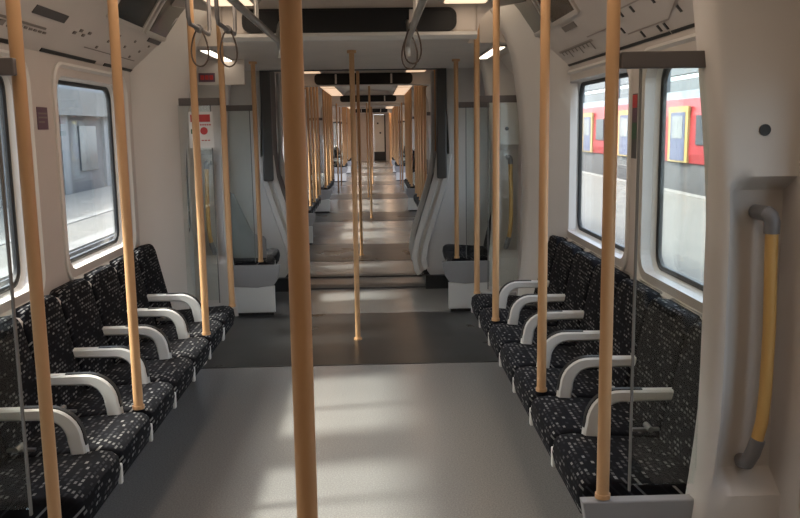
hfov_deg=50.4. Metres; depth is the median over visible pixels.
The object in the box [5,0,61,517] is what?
pole
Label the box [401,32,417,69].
strap
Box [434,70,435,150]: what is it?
pole
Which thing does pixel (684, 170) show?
carriage
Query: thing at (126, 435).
cushion
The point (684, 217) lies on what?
platform
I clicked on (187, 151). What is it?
door
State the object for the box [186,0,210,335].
pole
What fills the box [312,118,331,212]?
screen
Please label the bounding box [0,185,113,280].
platform
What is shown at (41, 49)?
cove slot
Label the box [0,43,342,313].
wall
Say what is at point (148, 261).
chair
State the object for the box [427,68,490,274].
trim
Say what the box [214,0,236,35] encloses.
rail
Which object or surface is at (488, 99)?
screen
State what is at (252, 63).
pole
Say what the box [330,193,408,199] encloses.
trim
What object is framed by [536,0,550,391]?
pole
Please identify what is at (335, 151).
chair
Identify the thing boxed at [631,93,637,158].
sticker
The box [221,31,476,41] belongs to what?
trim
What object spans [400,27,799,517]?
wall
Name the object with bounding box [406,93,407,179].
pole
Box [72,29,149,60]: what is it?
diagram
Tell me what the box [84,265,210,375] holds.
chair
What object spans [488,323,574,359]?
cushion
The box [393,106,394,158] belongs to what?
pole
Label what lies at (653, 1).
diagram
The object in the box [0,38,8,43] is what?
cove slot
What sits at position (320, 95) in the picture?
trim
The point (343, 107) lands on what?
pole
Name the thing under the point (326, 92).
pole
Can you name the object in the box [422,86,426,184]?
pole
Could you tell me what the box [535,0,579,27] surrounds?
panel
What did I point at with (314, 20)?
display
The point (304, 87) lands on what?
trim
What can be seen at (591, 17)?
trim
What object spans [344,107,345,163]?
pole
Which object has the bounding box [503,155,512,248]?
grab bar
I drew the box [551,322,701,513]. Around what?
chair
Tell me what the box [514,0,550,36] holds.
panel
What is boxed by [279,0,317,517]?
pole
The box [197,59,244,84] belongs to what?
trim
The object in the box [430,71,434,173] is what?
trim
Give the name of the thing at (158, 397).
cushion
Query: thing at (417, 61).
strap
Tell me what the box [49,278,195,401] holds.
chair
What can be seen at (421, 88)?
pole
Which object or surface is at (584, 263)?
chair
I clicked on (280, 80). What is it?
trim
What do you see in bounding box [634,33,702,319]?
window
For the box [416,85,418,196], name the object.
pole
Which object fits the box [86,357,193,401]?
cushion
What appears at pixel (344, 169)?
screen
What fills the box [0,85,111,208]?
station building
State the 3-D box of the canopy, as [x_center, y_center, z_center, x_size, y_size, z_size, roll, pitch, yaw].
[14.865,-8.029,39.689,5.600,8.500,90.000,-1,9,-2]
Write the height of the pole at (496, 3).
1.885 m
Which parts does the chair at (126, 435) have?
backrest, armrest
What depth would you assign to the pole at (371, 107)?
24.45 m
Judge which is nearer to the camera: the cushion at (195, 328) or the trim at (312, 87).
the cushion at (195, 328)
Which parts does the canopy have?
post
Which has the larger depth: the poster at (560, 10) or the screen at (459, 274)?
the screen at (459, 274)
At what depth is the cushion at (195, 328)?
4.95 m
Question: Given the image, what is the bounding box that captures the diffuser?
[201,51,230,60]
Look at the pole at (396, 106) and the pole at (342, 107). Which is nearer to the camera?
the pole at (342, 107)
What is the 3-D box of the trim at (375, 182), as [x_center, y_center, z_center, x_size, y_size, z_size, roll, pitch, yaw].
[-0.843,-2.225,24.938,2.800,0.004,1.600,-1,9,-2]
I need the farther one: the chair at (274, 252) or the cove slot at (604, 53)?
the chair at (274, 252)
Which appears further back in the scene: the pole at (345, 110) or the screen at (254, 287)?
the pole at (345, 110)
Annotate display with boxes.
[242,7,456,32]
[314,72,412,84]
[340,95,395,101]
[355,108,387,112]
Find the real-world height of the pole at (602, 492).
1.910 m
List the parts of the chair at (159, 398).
backrest, armrest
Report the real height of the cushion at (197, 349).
0.125 m
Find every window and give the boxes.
[0,49,45,316]
[51,62,135,280]
[564,60,632,271]
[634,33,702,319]
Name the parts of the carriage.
door panel, door, door, door panel, door panel, door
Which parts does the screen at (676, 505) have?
panel, rail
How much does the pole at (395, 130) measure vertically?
1.885 m
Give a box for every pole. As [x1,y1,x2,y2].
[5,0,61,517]
[107,0,144,409]
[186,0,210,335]
[216,24,235,306]
[249,61,263,261]
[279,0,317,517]
[304,88,308,210]
[306,87,311,205]
[309,87,315,201]
[313,87,318,197]
[316,87,320,194]
[322,90,326,187]
[324,91,328,184]
[326,92,330,182]
[328,94,332,180]
[330,95,333,178]
[336,103,339,190]
[339,107,342,185]
[342,107,343,165]
[343,107,344,164]
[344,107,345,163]
[345,107,346,151]
[345,110,346,162]
[347,50,361,339]
[347,108,348,159]
[348,108,349,158]
[349,109,350,157]
[356,71,363,255]
[366,103,368,196]
[368,86,372,217]
[371,107,373,183]
[391,113,392,165]
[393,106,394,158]
[395,130,395,160]
[396,106,397,163]
[396,120,396,157]
[397,106,398,164]
[399,106,401,184]
[401,102,403,189]
[404,94,406,177]
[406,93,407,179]
[407,92,408,181]
[408,90,410,183]
[410,88,412,185]
[414,85,416,192]
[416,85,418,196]
[418,85,421,199]
[420,85,423,191]
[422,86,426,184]
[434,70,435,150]
[452,59,459,257]
[473,23,479,293]
[492,0,499,320]
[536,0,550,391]
[595,0,620,500]
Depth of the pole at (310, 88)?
13.11 m
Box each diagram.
[0,14,46,33]
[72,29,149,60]
[559,39,595,56]
[587,0,682,37]
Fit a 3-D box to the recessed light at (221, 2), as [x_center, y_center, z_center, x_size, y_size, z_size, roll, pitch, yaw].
[-0.933,-1.220,3.186,0.290,0.023,3.720,-1,9,-2]
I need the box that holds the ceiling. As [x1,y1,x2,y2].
[172,0,524,112]
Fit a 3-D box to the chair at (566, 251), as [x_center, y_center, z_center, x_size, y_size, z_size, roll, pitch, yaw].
[0.794,0.188,5.168,0.584,0.557,0.457,-1,9,-2]
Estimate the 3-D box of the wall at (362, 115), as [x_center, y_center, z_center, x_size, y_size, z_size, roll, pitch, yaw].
[-1.355,-6.037,41.549,2.900,2.520,0.050,-1,9,-2]
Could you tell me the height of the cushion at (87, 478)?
0.125 m
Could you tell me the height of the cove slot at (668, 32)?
0.013 m
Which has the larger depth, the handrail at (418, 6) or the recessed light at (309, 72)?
the recessed light at (309, 72)
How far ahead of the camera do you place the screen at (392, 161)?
30.45 m
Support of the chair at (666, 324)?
on the floor at (429, 440)
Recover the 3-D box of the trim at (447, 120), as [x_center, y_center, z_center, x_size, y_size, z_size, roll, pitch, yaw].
[0.589,-0.995,9.262,0.755,2.060,0.030,-1,9,-2]
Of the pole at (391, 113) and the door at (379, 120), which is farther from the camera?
the door at (379, 120)
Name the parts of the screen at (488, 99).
rail, panel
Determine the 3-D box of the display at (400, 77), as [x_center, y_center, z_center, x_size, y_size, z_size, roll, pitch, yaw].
[-0.486,-2.406,11.345,1.308,0.149,0.020,-1,9,-2]
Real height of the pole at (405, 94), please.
1.885 m
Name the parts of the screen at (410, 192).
panel, panel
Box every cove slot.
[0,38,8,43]
[39,48,95,63]
[103,63,131,71]
[568,52,605,65]
[620,31,670,49]
[671,23,694,33]
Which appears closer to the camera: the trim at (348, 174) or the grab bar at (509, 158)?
the grab bar at (509, 158)
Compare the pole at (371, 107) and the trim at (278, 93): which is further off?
the pole at (371, 107)
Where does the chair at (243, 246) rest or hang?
on the floor at (429, 440)
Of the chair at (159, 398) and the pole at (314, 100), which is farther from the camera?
the pole at (314, 100)
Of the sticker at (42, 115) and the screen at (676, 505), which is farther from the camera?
the sticker at (42, 115)
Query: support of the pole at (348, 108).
on the chair
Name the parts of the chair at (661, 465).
armrest, backrest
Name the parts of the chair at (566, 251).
armrest, backrest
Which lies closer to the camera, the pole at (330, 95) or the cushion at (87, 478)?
the cushion at (87, 478)
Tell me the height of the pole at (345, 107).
1.885 m
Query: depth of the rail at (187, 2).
4.46 m
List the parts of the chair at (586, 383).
armrest, backrest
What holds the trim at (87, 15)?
attached to the wall at (40, 65)
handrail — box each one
[227,0,280,58]
[405,0,426,56]
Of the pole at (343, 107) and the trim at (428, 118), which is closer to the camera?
the trim at (428, 118)
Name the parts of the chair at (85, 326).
backrest, armrest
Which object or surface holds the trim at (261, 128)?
attached to the wall at (40, 65)
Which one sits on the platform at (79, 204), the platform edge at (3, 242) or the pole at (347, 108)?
the platform edge at (3, 242)
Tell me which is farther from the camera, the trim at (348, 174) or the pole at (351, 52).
the trim at (348, 174)
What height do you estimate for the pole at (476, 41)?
1.980 m
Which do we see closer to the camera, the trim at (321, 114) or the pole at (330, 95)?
the pole at (330, 95)
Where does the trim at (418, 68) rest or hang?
attached to the ceiling
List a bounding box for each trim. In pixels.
[0,0,346,119]
[17,256,137,326]
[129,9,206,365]
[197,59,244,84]
[197,85,238,315]
[221,0,476,33]
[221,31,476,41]
[227,71,287,277]
[259,70,273,180]
[259,155,287,270]
[261,128,262,156]
[268,68,445,71]
[270,70,435,273]
[274,277,288,291]
[275,80,282,152]
[276,73,282,175]
[278,153,309,248]
[283,87,305,156]
[305,87,318,188]
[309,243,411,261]
[310,92,321,169]
[310,273,421,277]
[311,283,425,289]
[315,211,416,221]
[319,104,324,173]
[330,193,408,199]
[333,181,403,185]
[346,173,395,175]
[351,167,392,168]
[398,0,694,119]
[409,151,435,258]
[412,90,427,158]
[412,153,451,274]
[423,85,430,115]
[425,274,448,288]
[426,96,430,170]
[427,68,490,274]
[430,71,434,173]
[436,68,446,177]
[447,120,448,153]
[480,58,518,293]
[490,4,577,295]
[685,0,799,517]
[759,124,770,135]
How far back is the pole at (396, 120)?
27.15 m
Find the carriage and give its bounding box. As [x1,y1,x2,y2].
[582,89,705,195]
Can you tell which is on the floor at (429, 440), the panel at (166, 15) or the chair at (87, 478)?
the chair at (87, 478)
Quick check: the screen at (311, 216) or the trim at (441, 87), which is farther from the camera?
the screen at (311, 216)
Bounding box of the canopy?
[583,68,699,102]
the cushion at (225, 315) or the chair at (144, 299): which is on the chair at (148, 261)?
the cushion at (225, 315)
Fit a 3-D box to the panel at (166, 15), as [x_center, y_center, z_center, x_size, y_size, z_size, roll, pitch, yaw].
[-1.398,-1.473,5.173,0.187,0.262,0.580,-1,9,-2]
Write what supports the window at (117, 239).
in the wall at (40, 65)
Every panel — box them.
[106,0,160,31]
[144,0,184,41]
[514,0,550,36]
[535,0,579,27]
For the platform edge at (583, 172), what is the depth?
20.79 m
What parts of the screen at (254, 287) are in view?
rail, panel, panel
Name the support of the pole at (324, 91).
on the chair
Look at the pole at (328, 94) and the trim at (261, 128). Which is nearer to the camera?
the trim at (261, 128)
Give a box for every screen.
[0,58,32,515]
[178,98,219,308]
[226,105,280,315]
[308,213,315,244]
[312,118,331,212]
[333,122,347,181]
[341,123,350,173]
[391,122,398,172]
[394,121,405,180]
[405,116,416,210]
[442,102,487,310]
[480,95,516,295]
[580,51,705,517]
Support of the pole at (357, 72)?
on the floor at (395, 251)
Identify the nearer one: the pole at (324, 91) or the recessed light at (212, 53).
the recessed light at (212, 53)
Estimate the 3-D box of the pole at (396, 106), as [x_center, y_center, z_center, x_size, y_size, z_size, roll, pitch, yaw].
[-0.083,-3.895,26.403,0.067,1.885,0.067,-1,9,-2]
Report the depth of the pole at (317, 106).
14.49 m
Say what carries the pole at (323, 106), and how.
hanging from the ceiling
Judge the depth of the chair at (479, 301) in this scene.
5.50 m
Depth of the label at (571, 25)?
4.64 m
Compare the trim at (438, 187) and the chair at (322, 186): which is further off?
the chair at (322, 186)
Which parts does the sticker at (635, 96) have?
green panel, plum panel, red panel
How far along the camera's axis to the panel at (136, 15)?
4.60 m
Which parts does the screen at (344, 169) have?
panel, panel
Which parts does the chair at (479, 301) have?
backrest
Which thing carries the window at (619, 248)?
in the wall at (784, 450)
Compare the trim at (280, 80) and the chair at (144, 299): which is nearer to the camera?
the chair at (144, 299)
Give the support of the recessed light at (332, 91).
in the ceiling
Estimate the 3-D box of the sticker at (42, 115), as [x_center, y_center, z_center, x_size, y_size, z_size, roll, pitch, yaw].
[-1.611,-0.634,3.833,0.004,0.100,0.120,-1,9,-2]
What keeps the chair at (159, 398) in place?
on the floor at (429, 440)
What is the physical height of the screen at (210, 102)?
1.556 m
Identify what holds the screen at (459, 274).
on the floor at (429, 440)
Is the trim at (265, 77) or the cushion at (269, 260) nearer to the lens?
the cushion at (269, 260)
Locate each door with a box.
[186,131,195,291]
[373,115,385,160]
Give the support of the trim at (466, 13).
attached to the ceiling
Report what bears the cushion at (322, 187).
on the chair at (322, 186)
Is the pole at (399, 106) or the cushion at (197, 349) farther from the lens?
the pole at (399, 106)
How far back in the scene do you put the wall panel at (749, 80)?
2.52 m
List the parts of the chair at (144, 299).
backrest, armrest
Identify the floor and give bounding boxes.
[94,161,582,517]
[201,311,498,368]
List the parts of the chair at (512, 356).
armrest, backrest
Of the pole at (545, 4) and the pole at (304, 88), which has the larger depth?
the pole at (304, 88)
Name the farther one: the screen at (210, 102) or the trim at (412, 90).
the trim at (412, 90)
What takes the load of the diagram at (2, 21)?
attached to the wall at (40, 65)
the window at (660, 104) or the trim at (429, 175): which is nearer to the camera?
the window at (660, 104)
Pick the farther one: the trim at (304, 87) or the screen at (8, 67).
the trim at (304, 87)
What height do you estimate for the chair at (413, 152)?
0.557 m
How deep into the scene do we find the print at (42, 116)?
3.83 m
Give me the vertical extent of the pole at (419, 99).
1.885 m
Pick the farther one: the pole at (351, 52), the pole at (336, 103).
the pole at (336, 103)
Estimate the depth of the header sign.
6.81 m
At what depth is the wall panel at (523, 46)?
5.50 m
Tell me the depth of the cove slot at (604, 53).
4.80 m
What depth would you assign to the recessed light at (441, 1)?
4.96 m
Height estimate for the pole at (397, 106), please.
1.885 m
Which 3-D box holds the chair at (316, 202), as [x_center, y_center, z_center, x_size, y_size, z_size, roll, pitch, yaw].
[-1.608,-1.052,13.420,0.584,0.557,0.428,-1,9,-2]
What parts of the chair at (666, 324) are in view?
armrest, backrest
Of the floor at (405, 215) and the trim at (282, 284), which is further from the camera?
the floor at (405, 215)
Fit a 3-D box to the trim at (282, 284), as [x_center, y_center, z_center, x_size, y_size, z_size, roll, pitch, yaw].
[-1.416,0.258,8.511,0.630,0.132,0.100,-1,9,-2]
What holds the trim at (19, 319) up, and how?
attached to the wall at (40, 65)
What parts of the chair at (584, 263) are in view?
armrest, backrest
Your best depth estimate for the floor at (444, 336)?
6.45 m
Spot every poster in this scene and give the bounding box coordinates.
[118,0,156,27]
[514,0,540,32]
[539,0,573,22]
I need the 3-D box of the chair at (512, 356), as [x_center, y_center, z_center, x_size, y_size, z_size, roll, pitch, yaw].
[0.821,0.325,4.279,0.584,0.557,0.457,-1,9,-2]
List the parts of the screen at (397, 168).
panel, panel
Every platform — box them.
[0,150,323,286]
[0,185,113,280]
[581,173,705,282]
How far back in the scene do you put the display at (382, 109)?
32.48 m
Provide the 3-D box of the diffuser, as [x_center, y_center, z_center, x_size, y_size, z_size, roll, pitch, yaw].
[-1.369,-1.529,6.405,0.070,0.016,1.000,-1,9,-2]
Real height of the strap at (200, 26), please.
0.215 m
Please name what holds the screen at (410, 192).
on the floor at (429, 440)
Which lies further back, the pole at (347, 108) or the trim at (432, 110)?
the pole at (347, 108)
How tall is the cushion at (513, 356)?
0.125 m
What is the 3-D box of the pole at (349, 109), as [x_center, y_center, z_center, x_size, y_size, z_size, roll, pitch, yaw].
[-1.925,-4.822,32.581,0.067,1.885,0.067,-1,9,-2]
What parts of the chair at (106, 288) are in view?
backrest, armrest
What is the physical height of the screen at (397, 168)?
1.806 m
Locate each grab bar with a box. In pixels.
[204,159,216,254]
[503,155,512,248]
[734,204,780,468]
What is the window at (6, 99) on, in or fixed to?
in the wall at (40, 65)
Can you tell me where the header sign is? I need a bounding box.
[198,73,214,81]
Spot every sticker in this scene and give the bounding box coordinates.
[36,107,48,129]
[188,111,213,147]
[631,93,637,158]
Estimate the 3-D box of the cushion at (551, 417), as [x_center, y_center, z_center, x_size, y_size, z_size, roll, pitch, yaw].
[0.783,0.667,3.416,0.450,0.125,0.436,-1,9,-2]
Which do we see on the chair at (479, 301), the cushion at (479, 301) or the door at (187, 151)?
the cushion at (479, 301)
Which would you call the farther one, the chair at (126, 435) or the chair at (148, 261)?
the chair at (148, 261)
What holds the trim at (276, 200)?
attached to the wall at (40, 65)
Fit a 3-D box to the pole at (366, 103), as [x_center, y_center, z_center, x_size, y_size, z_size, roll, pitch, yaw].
[-0.751,-2.645,19.663,0.067,2.436,0.067,-1,9,-2]
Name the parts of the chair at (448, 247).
backrest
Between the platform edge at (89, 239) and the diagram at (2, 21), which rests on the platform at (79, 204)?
the platform edge at (89, 239)
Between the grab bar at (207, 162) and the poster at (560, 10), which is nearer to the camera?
the poster at (560, 10)
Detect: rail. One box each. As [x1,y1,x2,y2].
[185,0,210,35]
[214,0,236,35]
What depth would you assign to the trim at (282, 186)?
8.98 m
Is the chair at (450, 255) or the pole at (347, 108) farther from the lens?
the pole at (347, 108)
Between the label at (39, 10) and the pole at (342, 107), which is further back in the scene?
the pole at (342, 107)
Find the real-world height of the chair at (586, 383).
0.557 m
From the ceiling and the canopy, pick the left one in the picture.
the ceiling
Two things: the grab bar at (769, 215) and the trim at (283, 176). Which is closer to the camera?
the grab bar at (769, 215)
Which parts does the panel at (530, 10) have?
frame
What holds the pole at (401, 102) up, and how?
on the floor at (429, 440)
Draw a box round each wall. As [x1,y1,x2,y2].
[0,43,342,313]
[346,113,398,160]
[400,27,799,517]
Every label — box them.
[32,4,68,22]
[147,37,160,45]
[562,21,576,31]
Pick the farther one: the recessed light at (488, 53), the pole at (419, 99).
the pole at (419, 99)
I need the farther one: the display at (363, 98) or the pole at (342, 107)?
the pole at (342, 107)
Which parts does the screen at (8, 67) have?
rail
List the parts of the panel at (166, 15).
frame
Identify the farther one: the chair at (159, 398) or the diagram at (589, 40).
the diagram at (589, 40)
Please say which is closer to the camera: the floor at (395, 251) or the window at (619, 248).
the window at (619, 248)
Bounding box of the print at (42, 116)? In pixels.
[38,112,46,122]
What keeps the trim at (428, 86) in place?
attached to the wall at (784, 450)
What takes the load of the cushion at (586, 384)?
on the chair at (586, 383)
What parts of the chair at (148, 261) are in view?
backrest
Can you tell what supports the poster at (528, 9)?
attached to the panel at (530, 10)
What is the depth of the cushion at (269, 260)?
7.49 m
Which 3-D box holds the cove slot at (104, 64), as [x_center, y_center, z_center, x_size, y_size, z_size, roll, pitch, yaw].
[-1.646,-1.132,5.066,0.015,0.016,0.750,-1,9,-2]
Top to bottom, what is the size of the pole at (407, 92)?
1.885 m
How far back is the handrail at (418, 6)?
4.07 m
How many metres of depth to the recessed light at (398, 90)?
16.75 m
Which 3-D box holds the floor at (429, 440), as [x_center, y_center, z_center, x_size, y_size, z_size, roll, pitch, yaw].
[-0.682,-1.346,19.511,2.900,0.080,45.000,-1,9,-2]
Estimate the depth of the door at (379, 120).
41.55 m
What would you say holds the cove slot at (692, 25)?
attached to the wall at (784, 450)
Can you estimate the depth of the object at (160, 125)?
5.46 m
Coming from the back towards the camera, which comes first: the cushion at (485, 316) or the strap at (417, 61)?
the cushion at (485, 316)
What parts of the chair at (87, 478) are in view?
backrest, armrest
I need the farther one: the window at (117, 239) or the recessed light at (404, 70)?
the recessed light at (404, 70)
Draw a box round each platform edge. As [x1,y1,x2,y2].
[0,207,112,245]
[0,226,114,279]
[582,171,705,199]
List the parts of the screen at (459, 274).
panel, panel, rail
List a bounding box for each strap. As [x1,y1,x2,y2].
[191,24,208,66]
[219,25,237,67]
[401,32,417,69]
[403,22,421,63]
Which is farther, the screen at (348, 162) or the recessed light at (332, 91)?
the screen at (348, 162)
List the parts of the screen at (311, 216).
panel, panel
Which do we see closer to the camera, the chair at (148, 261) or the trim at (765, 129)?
the trim at (765, 129)
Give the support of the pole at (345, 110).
on the chair
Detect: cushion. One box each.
[0,450,120,517]
[7,412,150,475]
[66,381,174,434]
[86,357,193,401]
[115,337,209,375]
[139,320,222,353]
[157,306,234,334]
[233,255,274,264]
[312,186,328,189]
[442,244,486,259]
[471,293,537,321]
[479,307,555,338]
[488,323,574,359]
[500,343,596,385]
[513,366,598,415]
[530,396,658,456]
[552,433,688,513]
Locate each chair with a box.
[0,315,152,475]
[0,405,123,517]
[16,295,176,434]
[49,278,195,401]
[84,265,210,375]
[109,254,224,353]
[134,244,234,338]
[230,192,274,264]
[267,248,279,264]
[308,193,317,208]
[311,178,328,189]
[334,148,349,162]
[396,151,414,165]
[442,213,490,259]
[446,251,486,260]
[471,235,567,321]
[479,241,584,338]
[488,251,600,359]
[499,264,632,385]
[513,279,662,415]
[529,298,701,456]
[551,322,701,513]
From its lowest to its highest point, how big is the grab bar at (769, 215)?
0.824 m
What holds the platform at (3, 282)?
attached to the platform at (79, 204)
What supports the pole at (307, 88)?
on the chair
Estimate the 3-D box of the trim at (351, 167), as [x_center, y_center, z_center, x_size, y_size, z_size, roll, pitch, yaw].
[-1.121,-3.686,34.422,2.800,0.004,1.600,-1,9,-2]
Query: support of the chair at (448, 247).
on the floor at (429, 440)
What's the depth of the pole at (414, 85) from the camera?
14.53 m
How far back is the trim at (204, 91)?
7.29 m
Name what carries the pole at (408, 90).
on the chair
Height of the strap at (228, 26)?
0.215 m
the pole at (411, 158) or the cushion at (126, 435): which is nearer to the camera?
the cushion at (126, 435)
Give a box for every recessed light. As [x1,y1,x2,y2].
[198,49,233,60]
[201,0,252,5]
[304,71,321,73]
[321,87,343,95]
[392,87,411,94]
[404,70,426,71]
[440,0,490,3]
[480,45,506,58]
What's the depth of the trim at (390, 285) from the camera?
8.63 m
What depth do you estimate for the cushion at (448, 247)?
8.10 m
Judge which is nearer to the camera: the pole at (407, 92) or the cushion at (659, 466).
the cushion at (659, 466)
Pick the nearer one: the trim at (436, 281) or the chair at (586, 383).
the chair at (586, 383)
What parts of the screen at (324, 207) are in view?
panel, panel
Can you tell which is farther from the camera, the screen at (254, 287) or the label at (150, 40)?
the screen at (254, 287)
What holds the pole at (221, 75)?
attached to the ceiling
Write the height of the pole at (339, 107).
2.356 m
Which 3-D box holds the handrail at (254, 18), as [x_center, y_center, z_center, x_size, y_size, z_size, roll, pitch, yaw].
[-0.626,-0.934,1.996,0.033,0.415,6.264,-1,9,-2]
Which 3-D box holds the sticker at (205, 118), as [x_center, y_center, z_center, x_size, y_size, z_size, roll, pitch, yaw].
[-1.276,-0.829,5.453,0.156,0.230,0.004,-1,9,-2]
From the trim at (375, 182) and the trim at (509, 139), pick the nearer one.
the trim at (509, 139)
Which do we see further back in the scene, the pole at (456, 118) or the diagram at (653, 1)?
the pole at (456, 118)
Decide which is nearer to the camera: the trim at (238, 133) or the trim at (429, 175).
the trim at (238, 133)
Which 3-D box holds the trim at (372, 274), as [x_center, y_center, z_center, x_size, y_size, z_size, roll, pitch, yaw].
[-0.383,0.180,9.304,1.240,0.014,0.150,-1,9,-2]
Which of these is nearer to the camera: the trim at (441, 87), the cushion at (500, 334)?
the cushion at (500, 334)
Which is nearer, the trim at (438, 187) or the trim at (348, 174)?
the trim at (438, 187)

